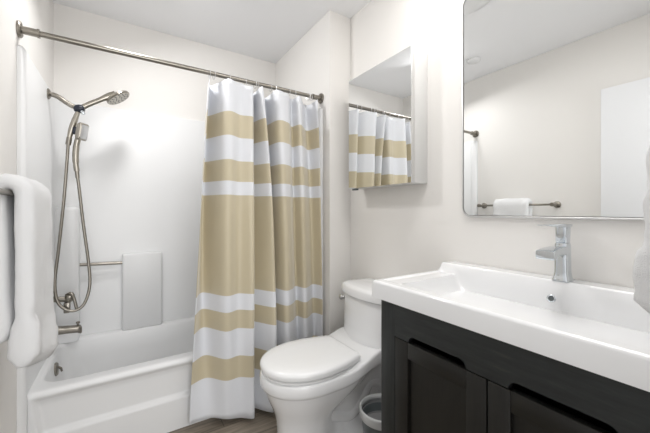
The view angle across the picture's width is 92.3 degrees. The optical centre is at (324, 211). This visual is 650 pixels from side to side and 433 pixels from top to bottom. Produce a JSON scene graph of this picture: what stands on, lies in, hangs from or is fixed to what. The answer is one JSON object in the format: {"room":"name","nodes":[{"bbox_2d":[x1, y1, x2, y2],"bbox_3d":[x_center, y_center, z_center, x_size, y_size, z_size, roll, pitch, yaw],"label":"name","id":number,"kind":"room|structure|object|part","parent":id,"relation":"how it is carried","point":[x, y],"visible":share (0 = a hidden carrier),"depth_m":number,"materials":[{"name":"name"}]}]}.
{"room":"bathroom","nodes":[
{"label":"bathroom","id":0,"kind":"room"},
{"bbox_2d":[0,0,52,432],"bbox_3d":[-1.069,-0.070,0.862,0.100,2.520,2.805,0,0,-33],"label":"wall","id":1,"kind":"structure","parent":0,"point":[36,14],"depth_m":1.27,"materials":[{"name":"white paint"}]},
{"bbox_2d":[0,188,14,196],"bbox_3d":[-1.052,-0.056,1.025,0.104,0.054,0.668,0,0,-33],"label":"towel bar","id":2,"kind":"object","parent":1,"relation":"attached to","point":[2,191],"visible":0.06,"depth_m":0.90,"materials":[{"name":"silver metal"}]},
{"bbox_2d":[0,173,58,368],"bbox_3d":[-1.009,0.209,1.053,0.145,0.652,0.292,0,0,-33],"label":"bath towel","id":3,"kind":"object","parent":2,"relation":"hanging from","point":[29,326],"visible":0.98,"depth_m":0.95,"materials":[{"name":"white fabric"}]},
{"bbox_2d":[53,3,275,121],"bbox_3d":[-1.042,-0.070,2.485,1.693,2.520,0.100,0,0,-33],"label":"wall","id":4,"kind":"structure","parent":0,"point":[81,74],"depth_m":2.24,"materials":[{"name":"white paint"}]},
{"bbox_2d":[17,45,322,432],"bbox_3d":[-0.871,0.239,2.060,1.523,1.898,0.798,0,0,-33],"label":"shower surround","id":5,"kind":"object","parent":4,"relation":"attached to","point":[140,173],"visible":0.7,"depth_m":2.14,"materials":[{"name":"white plastic"}]},
{"bbox_3d":[-1.305,0.239,1.346,0.024,1.898,0.062,0,0,-33],"label":"edge trim","id":6,"kind":"part","parent":5,"relation":"part of","materials":[{"name":"white plastic"}]},
{"bbox_2d":[53,292,77,312],"bbox_3d":[-1.501,0.509,1.794,0.140,0.150,0.124,0,0,-33],"label":"shower valve","id":7,"kind":"object","parent":5,"relation":"attached to","point":[69,297],"visible":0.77,"depth_m":1.79,"materials":[{"name":"silver metal"}]},
{"bbox_3d":[-1.517,0.502,1.784,0.083,0.041,0.033,0,0,-33],"label":"stem","id":8,"kind":"part","parent":7,"relation":"part of","materials":[{"name":"silver metal"}]},
{"bbox_3d":[-1.487,0.553,1.800,0.030,0.062,0.035,0,0,-33],"label":"trim knob","id":9,"kind":"part","parent":7,"relation":"part of","materials":[{"name":"silver metal"}]},
{"bbox_3d":[-1.462,0.519,1.801,0.068,0.110,0.022,0,0,-4],"label":"lever","id":10,"kind":"part","parent":7,"relation":"part of","materials":[{"name":"silver metal"}]},
{"bbox_2d":[58,321,81,334],"bbox_3d":[-1.496,0.680,1.797,0.152,0.072,0.052,0,0,-33],"label":"tub spout","id":11,"kind":"object","parent":5,"relation":"attached to","point":[67,329],"visible":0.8,"depth_m":1.80,"materials":[{"name":"silver metal"}]},
{"bbox_2d":[47,88,129,145],"bbox_3d":[-1.396,-0.566,1.861,0.390,0.366,0.139,0,0,-33],"label":"shower","id":12,"kind":"object","parent":5,"relation":"attached to","point":[112,98],"visible":1,"depth_m":1.82,"materials":[{"name":"silver metal"}]},
{"bbox_3d":[-1.505,-0.636,1.791,0.126,0.081,0.026,0,0,-33],"label":"arm","id":13,"kind":"part","parent":12,"relation":"part of","materials":[{"name":"silver metal"}]},
{"bbox_2d":[53,122,91,311],"bbox_3d":[-1.459,0.030,1.804,0.175,1.094,0.079,0,0,-33],"label":"shower hose","id":14,"kind":"object","parent":12,"relation":"hanging from","point":[80,131],"visible":0.98,"depth_m":1.81,"materials":[{"name":"silver metal"}]},
{"bbox_3d":[-1.448,-0.344,1.826,0.050,0.221,0.033,0,0,-18],"label":"handle","id":15,"kind":"part","parent":14,"relation":"part of","materials":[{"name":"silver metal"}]},
{"bbox_2d":[67,111,79,137],"bbox_3d":[-1.464,-0.505,1.818,0.061,0.165,0.030,0,0,-33],"label":"bracket","id":16,"kind":"object","parent":12,"relation":"attached to","point":[73,123],"depth_m":1.81,"materials":[{"name":"silver metal"}]},
{"bbox_3d":[-1.364,-0.669,1.881,0.189,0.147,0.041,0,0,-33],"label":"head handle","id":17,"kind":"part","parent":12,"relation":"part of","materials":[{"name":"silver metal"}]},
{"bbox_3d":[-0.879,0.052,2.072,1.522,1.524,0.769,0,0,-33],"label":"wall panel","id":18,"kind":"part","parent":5,"relation":"part of","materials":[{"name":"white plastic"}]},
{"bbox_3d":[-0.042,0.239,2.154,0.024,1.898,0.062,0,0,-33],"label":"edge trim","id":19,"kind":"part","parent":5,"relation":"part of","materials":[{"name":"white plastic"}]},
{"bbox_2d":[53,0,370,63],"bbox_3d":[-0.314,-1.370,1.345,1.893,0.080,2.805,0,0,-33],"label":"ceiling","id":20,"kind":"structure","parent":0,"point":[266,30],"depth_m":2.13,"materials":[{"name":"white paint"}]},
{"bbox_2d":[168,408,276,432],"bbox_3d":[0.009,1.230,0.840,1.893,0.080,4.005,0,0,-33],"label":"floor","id":21,"kind":"structure","parent":0,"point":[264,421],"depth_m":1.73,"materials":[{"name":"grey wood"}]},
{"bbox_2d":[27,316,208,432],"bbox_3d":[-0.888,1.002,2.087,1.520,0.375,0.733,0,0,-33],"label":"bathtub","id":22,"kind":"object","parent":21,"relation":"on","point":[138,380],"visible":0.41,"depth_m":1.66,"materials":[{"name":"white ceramic"}]},
{"bbox_3d":[-1.522,0.890,1.757,0.034,0.073,0.072,0,0,-33],"label":"overflow plate","id":23,"kind":"part","parent":22,"relation":"part of","materials":[{"name":"silver metal"}]},
{"bbox_2d":[260,278,380,432],"bbox_3d":[0.035,0.805,1.639,0.772,0.770,0.424,0,0,-33],"label":"toilet","id":24,"kind":"object","parent":21,"relation":"on","point":[318,384],"visible":0.84,"depth_m":1.51,"materials":[{"name":"white ceramic"}]},
{"bbox_3d":[-0.086,0.752,1.553,0.458,0.015,0.364,0,0,-33],"label":"seat","id":25,"kind":"part","parent":24,"relation":"part of","materials":[{"name":"white plastic"}]},
{"bbox_3d":[-0.090,0.721,1.550,0.462,0.042,0.382,0,0,-33],"label":"lid","id":26,"kind":"part","parent":24,"relation":"part of","materials":[{"name":"white plastic"}]},
{"bbox_3d":[0.037,0.942,1.632,0.767,0.496,0.378,0,0,-33],"label":"bowl","id":27,"kind":"part","parent":24,"relation":"part of","materials":[{"name":"white ceramic"}]},
{"bbox_3d":[0.267,0.451,1.779,0.232,0.061,0.410,0,0,-33],"label":"tank lid","id":28,"kind":"part","parent":24,"relation":"part of","materials":[{"name":"white ceramic"}]},
{"bbox_3d":[0.265,0.618,1.778,0.235,0.265,0.390,0,0,-33],"label":"tank","id":29,"kind":"part","parent":24,"relation":"part of","materials":[{"name":"white ceramic"}]},
{"bbox_2d":[359,393,380,432],"bbox_3d":[0.269,1.050,1.457,0.218,0.277,0.218,0,0,-33],"label":"waste bin","id":30,"kind":"object","parent":21,"relation":"on","point":[370,405],"visible":0.48,"depth_m":1.51,"materials":[{"name":"grey plastic"}]},
{"bbox_2d":[381,300,649,432],"bbox_3d":[0.642,0.763,0.980,0.470,0.853,0.840,0,0,-33],"label":"vanity cabinet","id":31,"kind":"object","parent":21,"relation":"on","point":[438,376],"visible":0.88,"depth_m":0.89,"materials":[{"name":"black wood"}]},
{"bbox_3d":[0.422,0.763,1.327,0.466,0.853,0.018,0,0,-33],"label":"panel","id":32,"kind":"part","parent":31,"relation":"part of","materials":[{"name":"black wood"}]},
{"bbox_3d":[0.358,0.489,1.006,0.021,0.057,0.223,0,0,-33],"label":"door rail","id":33,"kind":"part","parent":31,"relation":"part of","materials":[{"name":"brown wood"}]},
{"bbox_3d":[0.363,0.765,1.009,0.008,0.510,0.244,0,0,-33],"label":"door","id":34,"kind":"part","parent":31,"relation":"part of","materials":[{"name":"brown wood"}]},
{"bbox_2d":[372,261,649,391],"bbox_3d":[0.636,0.313,0.977,0.482,0.158,0.920,0,0,-33],"label":"sink","id":35,"kind":"object","parent":31,"relation":"in","point":[598,328],"visible":0.9,"depth_m":0.94,"materials":[{"name":"white ceramic"}]},
{"bbox_2d":[536,224,573,282],"bbox_3d":[0.756,0.138,1.026,0.167,0.193,0.054,0,0,-33],"label":"faucet","id":36,"kind":"object","parent":35,"relation":"on","point":[560,253],"visible":1,"depth_m":1.04,"materials":[{"name":"silver metal"}]},
{"bbox_3d":[0.746,0.135,1.019,0.122,0.036,0.054,0,0,-33],"label":"spout","id":37,"kind":"part","parent":36,"relation":"part of","materials":[{"name":"silver metal"}]},
{"bbox_3d":[0.756,0.047,1.026,0.166,0.011,0.042,0,0,-33],"label":"lever","id":38,"kind":"part","parent":36,"relation":"part of","materials":[{"name":"silver metal"}]},
{"bbox_3d":[0.550,0.765,0.716,0.008,0.510,0.244,0,0,-33],"label":"door","id":39,"kind":"part","parent":31,"relation":"part of","materials":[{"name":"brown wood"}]},
{"bbox_3d":[0.831,0.715,1.101,0.010,0.751,0.804,0,0,-33],"label":"panel","id":40,"kind":"part","parent":31,"relation":"part of","materials":[{"name":"black wood"}]},
{"bbox_3d":[0.546,0.489,0.713,0.021,0.057,0.223,0,0,-33],"label":"door rail","id":41,"kind":"part","parent":31,"relation":"part of","materials":[{"name":"brown wood"}]},
{"bbox_2d":[276,10,349,335],"bbox_3d":[-0.135,-0.070,2.480,0.169,2.520,0.885,0,0,-33],"label":"wall","id":42,"kind":"structure","parent":0,"point":[319,62],"depth_m":2.12,"materials":[{"name":"white paint"}]},
{"bbox_2d":[16,20,323,103],"bbox_3d":[-0.667,-0.778,1.741,1.523,0.068,0.068,0,0,-33],"label":"shower rod","id":43,"kind":"object","parent":42,"relation":"attached to","point":[21,30],"visible":0.95,"depth_m":1.56,"materials":[{"name":"silver metal"}]},
{"bbox_2d":[21,26,40,38],"bbox_3d":[-1.274,-0.778,1.353,0.059,0.038,0.038,0,0,-33],"label":"rod bracket","id":44,"kind":"object","parent":43,"relation":"attached to","point":[28,31],"depth_m":1.34,"materials":[{"name":"silver metal"}]},
{"bbox_2d":[311,94,320,100],"bbox_3d":[-0.060,-0.778,2.129,0.059,0.038,0.038,0,0,-33],"label":"rod bracket","id":45,"kind":"object","parent":43,"relation":"attached to","point":[315,97],"depth_m":2.12,"materials":[{"name":"silver metal"}]},
{"bbox_3d":[-0.648,-0.770,1.754,0.003,0.046,0.046,0,0,-33],"label":"curtain ring","id":46,"kind":"object","parent":43,"relation":"hanging from","visible":0},
{"bbox_2d":[189,78,322,424],"bbox_3d":[-0.380,0.211,1.894,0.832,1.912,0.288,0,0,-33],"label":"shower curtain","id":47,"kind":"object","parent":46,"relation":"hanging from","point":[259,288],"visible":0.88,"depth_m":1.82,"materials":[{"name":"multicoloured fabric"}]},
{"bbox_2d":[350,0,644,287],"bbox_3d":[0.441,-0.070,1.828,0.100,2.520,2.805,0,0,-33],"label":"wall","id":48,"kind":"structure","parent":0,"point":[395,231],"depth_m":1.54,"materials":[{"name":"white paint"}]},
{"bbox_2d":[349,45,426,190],"bbox_3d":[0.338,-0.475,1.783,0.121,0.690,0.515,0,0,-33],"label":"medicine cabinet","id":49,"kind":"object","parent":48,"relation":"attached to","point":[388,101],"visible":1,"depth_m":1.66,"materials":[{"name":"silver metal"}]},
{"bbox_2d":[462,0,649,220],"bbox_3d":[0.857,-0.471,1.067,0.016,0.997,0.850,0,0,-33],"label":"wall mirror","id":50,"kind":"object","parent":48,"relation":"attached to","point":[556,93],"visible":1,"depth_m":1.11,"materials":[{"name":"clear glass"}]},
{"bbox_3d":[0.415,-0.070,0.206,1.693,2.520,0.100,0,0,-33],"label":"wall","id":51,"kind":"structure","parent":0,"visible":0},
{"bbox_3d":[0.742,-0.190,0.535,0.160,0.183,0.102,0,0,-33],"label":"towel ring","id":52,"kind":"object","parent":51,"relation":"attached to","visible":0},
{"bbox_2d":[633,146,649,312],"bbox_3d":[0.715,0.011,0.578,0.230,0.362,0.173,0,0,-33],"label":"hand towel","id":53,"kind":"object","parent":52,"relation":"hanging from","point":[641,267],"visible":1,"depth_m":0.57,"materials":[{"name":"white fabric"}]}
]}

